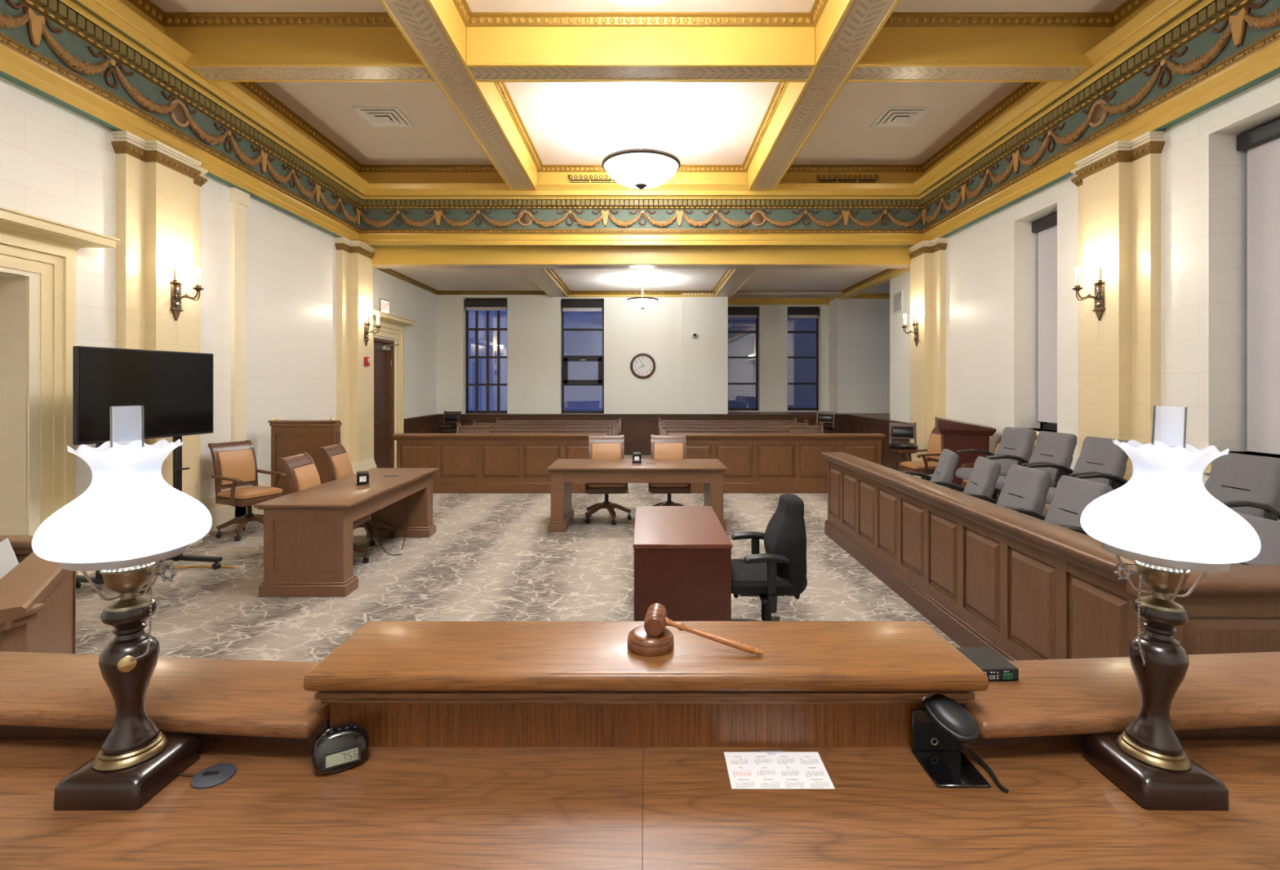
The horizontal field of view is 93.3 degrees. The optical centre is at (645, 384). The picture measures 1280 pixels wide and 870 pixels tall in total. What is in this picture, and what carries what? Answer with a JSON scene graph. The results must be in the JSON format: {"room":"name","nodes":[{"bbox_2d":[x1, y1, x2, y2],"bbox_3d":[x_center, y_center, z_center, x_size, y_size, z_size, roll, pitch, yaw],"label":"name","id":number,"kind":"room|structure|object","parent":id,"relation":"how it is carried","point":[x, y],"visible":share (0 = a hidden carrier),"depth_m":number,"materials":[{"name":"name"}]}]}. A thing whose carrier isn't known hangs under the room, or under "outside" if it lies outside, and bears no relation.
{"room":"courtroom","nodes":[
{"label":"courtroom","id":0,"kind":"room"},
{"bbox_2d":[0,76,436,500],"bbox_3d":[-5.500,-1.100,5.925,0.600,5.700,18.250,0,0,0],"label":"wall","id":1,"kind":"structure","parent":0,"point":[58,164],"depth_m":7.54,"materials":[{"name":"paint"}]},
{"bbox_2d":[0,271,26,535],"bbox_3d":[-5.496,0.420,4.290,0.588,2.659,1.578,0,0,0],"label":"trim","id":2,"kind":"structure","parent":1,"relation":"attached to","point":[13,287],"depth_m":5.07,"materials":[{"name":"paint"}]},
{"bbox_2d":[0,206,119,535],"bbox_3d":[-5.075,0.188,4.335,0.290,3.125,2.666,0,0,0],"label":"trim","id":3,"kind":"structure","parent":1,"relation":"attached to","point":[42,251],"depth_m":5.20,"materials":[{"name":"beige paint"}]},
{"bbox_2d":[111,130,208,546],"bbox_3d":[-5.090,-0.361,6.425,0.320,4.222,1.110,0,0,0],"label":"trim","id":4,"kind":"structure","parent":1,"relation":"attached to","point":[157,185],"depth_m":6.18,"materials":[{"name":"beige paint"}]},
{"bbox_2d":[75,482,271,575],"bbox_3d":[-5.175,1.550,7.840,0.050,0.400,4.720,0,0,0],"label":"baseboard","id":5,"kind":"structure","parent":1,"relation":"attached to","point":[220,514],"depth_m":7.31,"materials":[{"name":"beige paint"}]},
{"bbox_2d":[168,261,204,320],"bbox_3d":[-4.860,-0.980,6.410,0.293,0.600,0.364,0,0,37],"label":"wall sconce","id":6,"kind":"object","parent":1,"relation":"attached to","point":[175,308],"visible":1,"depth_m":6.40,"materials":[{"name":"brown metal"}]},
{"bbox_2d":[229,186,249,524],"bbox_3d":[-5.162,-0.360,7.690,0.075,4.220,0.280,0,0,0],"label":"trim","id":7,"kind":"structure","parent":1,"relation":"attached to","point":[239,199],"depth_m":7.64,"materials":[{"name":"beige paint"}]},
{"bbox_2d":[334,237,376,473],"bbox_3d":[-5.070,-0.361,10.615,0.360,4.222,1.010,0,0,0],"label":"trim","id":8,"kind":"structure","parent":1,"relation":"attached to","point":[354,268],"depth_m":10.41,"materials":[{"name":"beige paint"}]},
{"bbox_2d":[373,337,399,467],"bbox_3d":[-5.235,0.420,12.126,0.210,2.659,1.252,0,0,0],"label":"door","id":9,"kind":"structure","parent":1,"relation":"in","point":[384,349],"depth_m":12.19,"materials":[{"name":"brown wood"}]},
{"bbox_2d":[373,310,417,467],"bbox_3d":[-5.075,0.188,12.040,0.290,3.125,2.076,0,0,0],"label":"trim","id":10,"kind":"structure","parent":1,"relation":"attached to","point":[393,326],"depth_m":12.58,"materials":[{"name":"beige paint"}]},
{"bbox_2d":[567,174,617,182],"bbox_3d":[-0.780,-3.580,10.646,1.176,0.240,0.028,0,0,0],"label":"air vent","id":11,"kind":"object","parent":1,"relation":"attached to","point":[571,178],"visible":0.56,"depth_m":10.64,"materials":[{"name":"metal"}]},
{"bbox_2d":[0,0,1279,245],"bbox_3d":[-0.070,-3.115,3.805,10.260,1.290,14.010,0,0,0],"label":"trim","id":12,"kind":"structure","parent":1,"relation":"attached to","point":[108,63],"depth_m":7.67,"materials":[{"name":"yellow paint"}]},
{"bbox_2d":[816,174,878,182],"bbox_3d":[3.560,-3.580,10.646,1.096,0.240,0.028,0,0,0],"label":"air vent","id":13,"kind":"object","parent":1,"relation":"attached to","point":[820,178],"visible":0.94,"depth_m":10.64,"materials":[{"name":"metal"}]},
{"bbox_2d":[75,455,960,662],"bbox_3d":[0.000,1.800,6.900,17.000,0.100,20.600,0,0,0],"label":"floor","id":14,"kind":"structure","parent":0,"point":[489,557],"depth_m":5.24,"materials":[{"name":"grey carpet"}]},
{"bbox_2d":[0,535,75,653],"bbox_3d":[-2.860,1.250,2.501,1.520,1.000,1.099,0,0,0],"label":"stand","id":15,"kind":"object","parent":14,"relation":"on","point":[37,597],"visible":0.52,"depth_m":2.41,"materials":[{"name":"brown wood"}]},
{"bbox_2d":[0,537,18,579],"bbox_3d":[-3.140,0.905,2.885,0.349,0.329,0.059,0,0,-9],"label":"paper sheet","id":16,"kind":"object","parent":15,"relation":"in","point":[8,560],"visible":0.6,"depth_m":2.90,"materials":[{"name":"paper"}]},
{"bbox_2d":[72,346,222,593],"bbox_3d":[-4.470,0.719,5.477,0.780,2.061,1.250,0,0,10],"label":"television","id":17,"kind":"object","parent":14,"relation":"on","point":[175,389],"visible":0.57,"depth_m":5.39,"materials":[{"name":"black plastic"}]},
{"bbox_2d":[208,440,286,541],"bbox_3d":[-4.644,1.214,7.084,0.702,1.071,0.603,0,0,24],"label":"leather armchair","id":18,"kind":"object","parent":14,"relation":"on","point":[234,463],"visible":0.81,"depth_m":7.01,"materials":[{"name":"leather"}]},
{"bbox_2d":[267,417,342,495],"bbox_3d":[-4.530,1.093,8.060,0.890,1.314,0.200,0,0,0],"label":"lectern","id":19,"kind":"object","parent":14,"relation":"on","point":[288,437],"visible":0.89,"depth_m":8.00,"materials":[{"name":"brown wood"}]},
{"bbox_2d":[278,452,369,563],"bbox_3d":[-3.057,1.214,5.849,0.702,1.071,0.603,0,0,-4],"label":"leather armchair","id":20,"kind":"object","parent":14,"relation":"on","point":[301,471],"visible":0.24,"depth_m":5.77,"materials":[{"name":"leather"}]},
{"bbox_2d":[253,467,439,596],"bbox_3d":[-2.830,1.366,6.055,0.780,0.768,2.190,0,0,0],"label":"table","id":21,"kind":"object","parent":14,"relation":"on","point":[308,533],"visible":0.88,"depth_m":5.01,"materials":[{"name":"brown wood"}]},
{"bbox_2d":[319,443,395,546],"bbox_3d":[-3.197,1.214,6.798,0.702,1.071,0.603,0,0,-5],"label":"leather armchair","id":22,"kind":"object","parent":14,"relation":"on","point":[338,461],"visible":0.37,"depth_m":6.68,"materials":[{"name":"leather"}]},
{"bbox_2d":[438,411,461,433],"bbox_3d":[-4.678,1.194,14.371,0.450,1.116,0.492,0,0,6],"label":"chair","id":23,"kind":"object","parent":14,"relation":"on","point":[448,416],"visible":0.59,"depth_m":14.51,"materials":[{"name":"leather"}]},
{"bbox_2d":[392,433,607,493],"bbox_3d":[-2.340,1.275,9.820,3.440,0.950,0.240,0,0,0],"label":"rail","id":24,"kind":"object","parent":14,"relation":"on","point":[466,463],"visible":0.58,"depth_m":9.76,"materials":[{"name":"brown wood"}]},
{"bbox_2d":[455,422,616,435],"bbox_3d":[-2.235,1.268,12.225,3.274,0.965,0.590,0,0,0],"label":"pew","id":25,"kind":"object","parent":14,"relation":"on","point":[460,429],"visible":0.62,"depth_m":12.41,"materials":[{"name":"brown wood"}]},
{"bbox_2d":[472,420,619,435],"bbox_3d":[-2.183,1.268,13.125,3.219,0.965,0.590,0,0,0],"label":"pew","id":26,"kind":"object","parent":14,"relation":"on","point":[475,423],"visible":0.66,"depth_m":13.31,"materials":[{"name":"brown wood"}]},
{"bbox_2d":[485,426,612,435],"bbox_3d":[-1.830,1.268,11.325,2.404,0.965,0.590,0,0,0],"label":"pew","id":27,"kind":"object","parent":14,"relation":"on","point":[609,431],"visible":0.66,"depth_m":11.51,"materials":[{"name":"brown wood"}]},
{"bbox_2d":[495,417,622,435],"bbox_3d":[-2.035,1.268,14.025,2.954,0.965,0.590,0,0,0],"label":"pew","id":28,"kind":"object","parent":14,"relation":"on","point":[498,420],"visible":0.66,"depth_m":14.21,"materials":[{"name":"brown wood"}]},
{"bbox_2d":[584,435,631,525],"bbox_3d":[-0.481,1.214,7.837,0.603,1.071,0.702,0,0,-4],"label":"leather armchair","id":29,"kind":"object","parent":14,"relation":"on","point":[600,446],"visible":0.73,"depth_m":7.92,"materials":[{"name":"brown leather"}]},
{"bbox_2d":[546,458,727,532],"bbox_3d":[-0.099,1.366,7.590,2.135,0.768,0.900,0,0,0],"label":"table","id":30,"kind":"object","parent":14,"relation":"on","point":[564,472],"visible":0.84,"depth_m":7.20,"materials":[{"name":"brown wood"}]},
{"bbox_2d":[0,621,1279,869],"bbox_3d":[0.000,1.131,0.832,3.773,1.238,1.104,0,0,0],"label":"bench","id":31,"kind":"object","parent":14,"relation":"on","point":[494,745],"visible":0.96,"depth_m":1.07,"materials":[{"name":"brown wood"}]},
{"bbox_2d":[31,405,212,810],"bbox_3d":[-0.871,0.353,1.018,0.229,0.635,0.229,0,0,-9],"label":"desk lamp","id":32,"kind":"object","parent":31,"relation":"on","point":[128,520],"visible":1,"depth_m":0.98,"materials":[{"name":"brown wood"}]},
{"bbox_2d":[190,763,236,789],"bbox_3d":[-0.737,0.667,1.032,0.064,0.006,0.064,0,0,0],"label":"cable grommet","id":33,"kind":"object","parent":31,"relation":"on","point":[214,775],"visible":1,"depth_m":1.03,"materials":[{"name":"grey plastic"}]},
{"bbox_2d":[311,722,369,773],"bbox_3d":[-0.538,0.638,1.065,0.092,0.065,0.058,0,0,-30],"label":"digital clock","id":34,"kind":"object","parent":31,"relation":"on","point":[339,748],"visible":1,"depth_m":1.05,"materials":[{"name":"black plastic"}]},
{"bbox_2d":[303,621,988,691],"bbox_3d":[0.001,0.528,1.191,1.218,0.033,0.250,0,0,0],"label":"shelf","id":35,"kind":"object","parent":31,"relation":"attached to","point":[380,655],"depth_m":1.12,"materials":[{"name":"brown wood"}]},
{"bbox_2d":[627,625,674,657],"bbox_3d":[0.010,0.497,1.180,0.091,0.030,0.091,0,0,0],"label":"block","id":36,"kind":"object","parent":31,"relation":"on","point":[639,642],"visible":0.8,"depth_m":1.15,"materials":[{"name":"brown wood"}]},
{"bbox_2d":[644,603,764,655],"bbox_3d":[0.113,0.474,1.175,0.228,0.071,0.075,0,0,6],"label":"gavel","id":37,"kind":"object","parent":31,"relation":"on","point":[655,620],"visible":1,"depth_m":1.15,"materials":[{"name":"brown wood"}]},
{"bbox_2d":[724,751,835,789],"bbox_3d":[0.229,0.669,1.052,0.171,0.001,0.104,0,0,0],"label":"calendar","id":38,"kind":"object","parent":31,"relation":"on","point":[746,770],"visible":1,"depth_m":1.05,"materials":[{"name":"white paper"}]},
{"bbox_2d":[911,693,1008,793],"bbox_3d":[0.541,0.615,1.050,0.112,0.112,0.122,0,0,0],"label":"microphone","id":39,"kind":"object","parent":31,"relation":"on","point":[939,731],"visible":1,"depth_m":1.06,"materials":[{"name":"black plastic"}]},
{"bbox_2d":[955,646,1018,680],"bbox_3d":[0.685,0.581,1.257,0.124,0.024,0.105,0,0,-3],"label":"box","id":40,"kind":"object","parent":31,"relation":"on","point":[996,668],"visible":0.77,"depth_m":1.23,"materials":[{"name":"black plastic"}]},
{"bbox_2d":[1080,405,1261,810],"bbox_3d":[0.874,0.355,1.018,0.229,0.638,0.229,0,0,17],"label":"desk lamp","id":41,"kind":"object","parent":31,"relation":"on","point":[1164,519],"visible":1,"depth_m":0.98,"materials":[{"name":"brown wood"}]},
{"bbox_2d":[648,435,692,506],"bbox_3d":[0.332,1.214,7.856,0.603,1.071,0.702,0,0,0],"label":"leather armchair","id":42,"kind":"object","parent":14,"relation":"on","point":[662,446],"visible":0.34,"depth_m":8.02,"materials":[{"name":"brown leather"}]},
{"bbox_2d":[632,506,732,621],"bbox_3d":[0.234,1.375,4.380,0.622,0.750,1.200,0,0,0],"label":"desk","id":43,"kind":"object","parent":14,"relation":"on","point":[682,554],"visible":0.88,"depth_m":3.79,"materials":[{"name":"brown wood"}]},
{"bbox_2d":[662,426,792,435],"bbox_3d":[1.555,1.268,11.325,2.474,0.965,0.590,0,0,0],"label":"pew","id":44,"kind":"object","parent":14,"relation":"on","point":[665,431],"visible":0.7,"depth_m":11.51,"materials":[{"name":"brown wood"}]},
{"bbox_2d":[657,417,797,435],"bbox_3d":[1.933,1.268,14.025,3.259,0.965,0.590,0,0,0],"label":"pew","id":45,"kind":"object","parent":14,"relation":"on","point":[794,420],"visible":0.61,"depth_m":14.21,"materials":[{"name":"brown wood"}]},
{"bbox_2d":[659,420,808,435],"bbox_3d":[1.950,1.268,13.125,3.284,0.965,0.590,0,0,0],"label":"pew","id":46,"kind":"object","parent":14,"relation":"on","point":[806,423],"visible":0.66,"depth_m":13.31,"materials":[{"name":"brown wood"}]},
{"bbox_2d":[660,422,823,435],"bbox_3d":[1.982,1.268,12.225,3.339,0.965,0.590,0,0,0],"label":"pew","id":47,"kind":"object","parent":14,"relation":"on","point":[795,429],"visible":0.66,"depth_m":12.41,"materials":[{"name":"brown wood"}]},
{"bbox_2d":[731,493,807,621],"bbox_3d":[0.809,1.257,4.090,0.658,1.025,0.654,0,0,0],"label":"chair","id":48,"kind":"object","parent":14,"relation":"on","point":[780,571],"visible":0.81,"depth_m":3.89,"materials":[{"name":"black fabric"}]},
{"bbox_2d":[669,433,884,493],"bbox_3d":[2.120,1.275,9.820,3.460,0.950,0.240,0,0,0],"label":"rail","id":49,"kind":"object","parent":14,"relation":"on","point":[754,463],"visible":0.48,"depth_m":9.76,"materials":[{"name":"brown wood"}]},
{"bbox_2d":[814,411,835,433],"bbox_3d":[4.230,1.194,14.318,0.450,1.116,0.492,0,0,29],"label":"chair","id":50,"kind":"object","parent":14,"relation":"on","point":[821,416],"visible":0.48,"depth_m":14.42,"materials":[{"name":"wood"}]},
{"bbox_2d":[888,422,918,475],"bbox_3d":[4.268,1.194,10.000,0.450,1.116,0.492,0,0,21],"label":"chair","id":51,"kind":"object","parent":14,"relation":"on","point":[896,430],"visible":0.66,"depth_m":10.10,"materials":[{"name":"black leather"}]},
{"bbox_2d":[898,427,941,479],"bbox_3d":[4.368,1.214,9.402,0.702,1.071,0.603,0,0,-6],"label":"leather armchair","id":52,"kind":"object","parent":14,"relation":"on","point":[934,448],"visible":0.41,"depth_m":9.40,"materials":[{"name":"leather"}]},
{"bbox_2d":[899,448,959,488],"bbox_3d":[2.991,1.229,6.583,0.702,1.041,0.640,0,0,17],"label":"chair","id":53,"kind":"object","parent":14,"relation":"on","point":[944,471],"visible":0.27,"depth_m":6.34,"materials":[{"name":"grey fabric"}]},
{"bbox_2d":[934,417,995,490],"bbox_3d":[4.544,1.115,8.608,0.710,1.270,0.610,0,0,22],"label":"lectern","id":54,"kind":"object","parent":14,"relation":"on","point":[955,435],"visible":0.31,"depth_m":8.38,"materials":[{"name":"red wood"}]},
{"bbox_2d":[930,456,1000,497],"bbox_3d":[2.991,1.229,5.855,0.702,1.041,0.640,0,0,14],"label":"chair","id":55,"kind":"object","parent":14,"relation":"on","point":[985,473],"visible":0.33,"depth_m":5.68,"materials":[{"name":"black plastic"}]},
{"bbox_2d":[964,464,1051,516],"bbox_3d":[2.992,1.229,5.180,0.702,1.041,0.640,0,0,1],"label":"chair","id":56,"kind":"object","parent":14,"relation":"on","point":[1026,488],"visible":0.25,"depth_m":5.09,"materials":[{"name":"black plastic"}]},
{"bbox_2d":[1041,509,1048,516],"bbox_3d":[4.480,1.650,5.100,1.060,0.200,4.800,0,0,0],"label":"platform","id":57,"kind":"object","parent":14,"relation":"on","point":[1045,511],"visible":0.03,"depth_m":7.34,"materials":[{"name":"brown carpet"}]},
{"bbox_2d":[955,426,1036,499],"bbox_3d":[4.092,1.029,7.071,0.702,1.041,0.640,0,0,-3],"label":"chair","id":58,"kind":"object","parent":57,"relation":"on","point":[1015,442],"visible":0.4,"depth_m":7.04,"materials":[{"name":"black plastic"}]},
{"bbox_2d":[986,431,1077,490],"bbox_3d":[4.092,1.029,6.421,0.702,1.041,0.640,0,0,-3],"label":"chair","id":59,"kind":"object","parent":57,"relation":"on","point":[1051,447],"visible":0.47,"depth_m":6.35,"materials":[{"name":"grey fabric"}]},
{"bbox_2d":[1025,436,1128,504],"bbox_3d":[4.092,1.029,5.731,0.702,1.041,0.640,0,0,-3],"label":"chair","id":60,"kind":"object","parent":57,"relation":"on","point":[1101,455],"visible":0.41,"depth_m":5.68,"materials":[{"name":"grey fabric"}]},
{"bbox_2d":[1074,443,1177,489],"bbox_3d":[4.092,1.029,5.041,0.702,1.041,0.640,0,0,-3],"label":"chair","id":61,"kind":"object","parent":57,"relation":"on","point":[1120,482],"visible":0.15,"depth_m":5.30,"materials":[{"name":"grey fabric"}]},
{"bbox_2d":[1204,451,1279,520],"bbox_3d":[4.092,1.029,4.361,0.702,1.041,0.640,0,0,-3],"label":"chair","id":62,"kind":"object","parent":57,"relation":"on","point":[1246,484],"visible":0.28,"depth_m":4.29,"materials":[{"name":"grey fabric"}]},
{"bbox_2d":[822,452,1279,661],"bbox_3d":[3.572,1.270,4.745,3.005,0.960,4.690,0,0,0],"label":"box","id":63,"kind":"object","parent":14,"relation":"on","point":[1016,585],"visible":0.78,"depth_m":3.54,"materials":[{"name":"brown wood"}]},
{"bbox_2d":[1007,475,1113,528],"bbox_3d":[2.992,1.229,4.530,0.702,1.041,0.640,0,0,1],"label":"chair","id":64,"kind":"object","parent":14,"relation":"on","point":[1073,495],"visible":0.27,"depth_m":4.54,"materials":[{"name":"grey fabric"}]},
{"bbox_2d":[1231,511,1279,564],"bbox_3d":[2.992,1.229,3.220,0.702,1.041,0.640,0,0,1],"label":"chair","id":65,"kind":"object","parent":14,"relation":"on","point":[1268,531],"visible":0.02,"depth_m":3.13,"materials":[{"name":"grey fabric"}]},
{"bbox_2d":[436,293,728,413],"bbox_3d":[-1.774,-0.390,15.235,7.652,4.280,0.430,0,0,0],"label":"wall","id":66,"kind":"structure","parent":0,"point":[690,375],"depth_m":15.05,"materials":[{"name":"white paint"}]},
{"bbox_2d":[465,298,506,413],"bbox_3d":[-3.990,-0.720,15.294,1.100,2.900,0.072,0,0,0],"label":"window","id":67,"kind":"structure","parent":66,"relation":"in","point":[476,329],"depth_m":15.27,"materials":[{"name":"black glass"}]},
{"bbox_2d":[464,300,506,311],"bbox_3d":[-3.990,-1.990,15.160,1.080,0.260,0.120,0,0,0],"label":"roller blind","id":68,"kind":"object","parent":67,"relation":"attached to","point":[471,305],"visible":0.86,"depth_m":15.10,"materials":[{"name":"fabric"}]},
{"bbox_2d":[561,299,604,413],"bbox_3d":[-1.575,-0.710,15.270,1.090,2.880,0.120,0,0,0],"label":"window","id":69,"kind":"structure","parent":66,"relation":"in","point":[565,359],"depth_m":15.27,"materials":[{"name":"grey metal"}]},
{"bbox_2d":[560,301,604,311],"bbox_3d":[-1.575,-1.970,15.160,1.070,0.260,0.120,0,0,0],"label":"roller blind","id":70,"kind":"object","parent":69,"relation":"attached to","point":[567,306],"visible":1,"depth_m":15.10,"materials":[{"name":"fabric"}]},
{"bbox_2d":[376,268,897,297],"bbox_3d":[-0.130,-2.285,13.185,10.140,0.090,3.730,0,0,0],"label":"trim","id":71,"kind":"structure","parent":66,"relation":"attached to","point":[388,271],"depth_m":14.98,"materials":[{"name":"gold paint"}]},
{"bbox_2d":[630,353,655,378],"bbox_3d":[-0.060,-0.465,15.025,0.636,0.636,0.050,0,0,0],"label":"wall clock","id":72,"kind":"object","parent":66,"relation":"attached to","point":[642,366],"visible":1,"depth_m":15.04,"materials":[{"name":"plastic"}]},
{"bbox_2d":[404,413,910,471],"bbox_3d":[-0.070,1.239,13.050,10.260,1.022,4.000,0,0,0],"label":"wainscoting","id":73,"kind":"structure","parent":66,"relation":"attached to","point":[637,429],"depth_m":14.97,"materials":[{"name":"brown wood"}]},
{"bbox_2d":[521,268,843,297],"bbox_3d":[1.325,-2.255,13.300,7.350,0.150,4.000,0,0,0],"label":"beam","id":74,"kind":"structure","parent":66,"relation":"attached to","point":[539,276],"depth_m":13.92,"materials":[{"name":"beige paint"}]},
{"bbox_2d":[728,412,889,422],"bbox_3d":[4.375,0.750,14.390,4.650,0.040,3.780,0,0,0],"label":"trim","id":75,"kind":"structure","parent":66,"relation":"attached to","point":[880,415],"depth_m":15.36,"materials":[{"name":"brown wood"}]},
{"bbox_2d":[149,0,1127,171],"bbox_3d":[-0.070,-3.925,3.755,11.460,0.150,14.310,0,0,0],"label":"ceiling","id":76,"kind":"structure","parent":0,"point":[566,123],"depth_m":8.48,"materials":[{"name":"paint"}]},
{"bbox_2d":[352,106,413,126],"bbox_3d":[-3.750,-3.828,8.680,0.620,0.040,0.620,0,0,0],"label":"ceiling vent","id":77,"kind":"object","parent":76,"relation":"in","point":[380,119],"visible":1,"depth_m":8.64,"materials":[{"name":"white metal"}]},
{"bbox_2d":[378,0,537,190],"bbox_3d":[-2.095,-3.595,3.650,0.454,0.510,13.700,0,0,0],"label":"trim","id":78,"kind":"structure","parent":76,"relation":"attached to","point":[435,30],"depth_m":6.75,"materials":[{"name":"yellow paint"}]},
{"bbox_2d":[608,0,666,6],"bbox_3d":[-0.060,-3.353,4.400,1.148,0.995,1.148,0,0,0],"label":"pendant light","id":79,"kind":"object","parent":76,"relation":"hanging from","point":[626,2],"visible":1,"depth_m":4.66,"materials":[{"name":"white"}]},
{"bbox_2d":[601,118,680,189],"bbox_3d":[-0.060,-3.353,8.800,1.148,0.995,1.148,0,0,0],"label":"pendant light","id":80,"kind":"object","parent":76,"relation":"hanging from","point":[641,168],"visible":1,"depth_m":8.49,"materials":[{"name":"white"}]},
{"bbox_2d":[747,0,900,190],"bbox_3d":[1.998,-3.595,3.650,0.449,0.510,13.700,0,0,0],"label":"beam","id":81,"kind":"structure","parent":76,"relation":"attached to","point":[846,29],"depth_m":6.75,"materials":[{"name":"yellow paint"}]},
{"bbox_2d":[870,106,931,126],"bbox_3d":[3.660,-3.828,8.680,0.620,0.040,0.620,0,0,0],"label":"ceiling vent","id":82,"kind":"object","parent":76,"relation":"in","point":[898,119],"visible":1,"depth_m":8.64,"materials":[{"name":"white metal"}]},
{"bbox_2d":[390,268,889,297],"bbox_3d":[0.650,-2.430,14.225,12.700,0.200,5.950,0,0,0],"label":"ceiling","id":83,"kind":"structure","parent":0,"point":[439,279],"depth_m":13.28,"materials":[{"name":"paint"}]},
{"bbox_2d":[626,279,657,309],"bbox_3d":[-0.060,-2.003,13.400,0.697,0.654,0.697,0,0,0],"label":"pendant light","id":84,"kind":"object","parent":83,"relation":"hanging from","point":[642,303],"visible":1,"depth_m":13.20,"materials":[{"name":"white"}]},
{"bbox_2d":[632,355,653,376],"bbox_3d":[-0.060,-0.465,15.036,0.520,0.520,0.004,0,0,0],"label":"clock face","id":85,"kind":"object","parent":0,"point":[642,366],"depth_m":15.04,"materials":[{"name":"white plastic"}]},
{"bbox_2d":[728,305,828,412],"bbox_3d":[3.480,-0.390,16.050,3.160,4.280,1.300,0,0,0],"label":"wall","id":86,"kind":"structure","parent":0,"point":[772,319],"depth_m":16.28,"materials":[{"name":"white paint"}]},
{"bbox_2d":[728,307,758,410],"bbox_3d":[2.600,-0.700,16.527,0.960,2.820,0.065,0,0,0],"label":"window","id":87,"kind":"structure","parent":86,"relation":"in","point":[757,318],"depth_m":16.50,"materials":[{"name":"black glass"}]},
{"bbox_2d":[728,308,759,318],"bbox_3d":[2.600,-1.930,16.390,0.940,0.260,0.120,0,0,0],"label":"roller blind","id":88,"kind":"object","parent":87,"relation":"attached to","point":[732,313],"visible":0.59,"depth_m":16.33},
{"bbox_2d":[787,307,818,410],"bbox_3d":[4.280,-0.700,16.527,0.900,2.820,0.065,0,0,0],"label":"window","id":89,"kind":"structure","parent":86,"relation":"in","point":[816,331],"depth_m":16.50,"materials":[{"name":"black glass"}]},
{"bbox_2d":[787,308,819,318],"bbox_3d":[4.280,-1.930,16.390,0.880,0.260,0.120,0,0,0],"label":"roller blind","id":90,"kind":"object","parent":89,"relation":"attached to","point":[792,313],"visible":0.95,"depth_m":16.33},
{"bbox_2d":[828,297,889,413],"bbox_3d":[5.920,-0.390,14.290,1.960,4.280,3.980,0,0,0],"label":"wall","id":91,"kind":"structure","parent":0,"point":[859,329],"depth_m":15.50,"materials":[{"name":"white paint"}]},
{"bbox_2d":[889,73,1279,521],"bbox_3d":[5.310,-1.100,6.150,0.500,5.700,18.700,0,0,0],"label":"wall","id":92,"kind":"structure","parent":0,"point":[992,263],"depth_m":5.89,"materials":[{"name":"paint"}]},
{"bbox_2d":[127,0,1148,172],"bbox_3d":[-0.070,-3.800,6.520,9.960,0.100,8.280,0,0,0],"label":"trim","id":93,"kind":"structure","parent":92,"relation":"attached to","point":[470,19],"depth_m":6.29,"materials":[{"name":"gold metal"}]},
{"bbox_2d":[164,26,1113,82],"bbox_3d":[-0.070,-3.595,6.495,9.960,0.510,0.354,0,0,0],"label":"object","id":94,"kind":"structure","parent":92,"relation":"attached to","point":[221,54],"depth_m":6.33,"materials":[{"name":"yellow paint"}]},
{"bbox_2d":[370,245,912,268],"bbox_3d":[-0.070,-3.090,11.125,10.260,1.820,0.390,0,0,0],"label":"beam","id":95,"kind":"structure","parent":92,"relation":"attached to","point":[384,255],"depth_m":10.93,"materials":[{"name":"yellow paint"}]},
{"bbox_2d":[375,264,910,268],"bbox_3d":[-0.050,-2.174,11.125,9.700,0.012,0.330,0,0,0],"label":"trim","id":96,"kind":"structure","parent":95,"relation":"attached to","point":[383,266],"depth_m":11.08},
{"bbox_2d":[728,267,910,305],"bbox_3d":[4.375,-2.240,13.690,4.650,0.180,5.180,0,0,0],"label":"trim","id":97,"kind":"structure","parent":92,"relation":"attached to","point":[855,293],"depth_m":16.20,"materials":[{"name":"yellow paint"}]},
{"bbox_2d":[908,237,946,478],"bbox_3d":[4.930,-0.361,10.615,0.360,4.222,1.010,0,0,0],"label":"trim","id":98,"kind":"structure","parent":92,"relation":"attached to","point":[928,258],"depth_m":10.41,"materials":[{"name":"beige paint"}]},
{"bbox_2d":[1031,212,1057,422],"bbox_3d":[5.350,-0.860,7.855,0.120,2.720,0.850,0,0,0],"label":"roller blind","id":99,"kind":"object","parent":92,"relation":"attached to","point":[1046,227],"visible":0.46,"depth_m":8.03,"materials":[{"name":"fabric"}]},
{"bbox_2d":[1071,130,1164,480],"bbox_3d":[4.940,-0.361,6.425,0.340,4.222,1.110,0,0,0],"label":"pilaster","id":100,"kind":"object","parent":92,"relation":"attached to","point":[1118,184],"depth_m":6.16,"materials":[{"name":"beige paint"}]},
{"bbox_2d":[1071,261,1106,320],"bbox_3d":[4.700,-0.980,6.410,0.293,0.600,0.364,0,0,37],"label":"wall sconce","id":101,"kind":"object","parent":100,"relation":"attached to","point":[1099,297],"visible":1,"depth_m":6.40,"materials":[{"name":"brown metal"}]},
{"bbox_2d":[1236,117,1279,454],"bbox_3d":[5.350,-0.820,4.963,0.120,2.820,0.905,0,0,0],"label":"roller blind","id":102,"kind":"object","parent":92,"relation":"attached to","point":[1262,143],"visible":1,"depth_m":5.23,"materials":[{"name":"fabric"}]},
{"label":"outside","id":103,"kind":"structure","parent":0,"visible":0},
{"bbox_2d":[728,315,815,408],"bbox_3d":[5.300,-0.750,20.400,7.400,11.000,0.800,0,0,0],"label":"brick building","id":104,"kind":"structure","parent":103,"point":[740,344],"depth_m":20.00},
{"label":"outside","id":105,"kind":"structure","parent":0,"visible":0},
{"bbox_2d":[468,306,602,410],"bbox_3d":[-4.600,-1.250,19.550,8.800,12.000,1.900,0,0,0],"label":"neighbouring building","id":106,"kind":"structure","parent":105,"point":[576,343],"depth_m":19.50,"materials":[{"name":"glass"}]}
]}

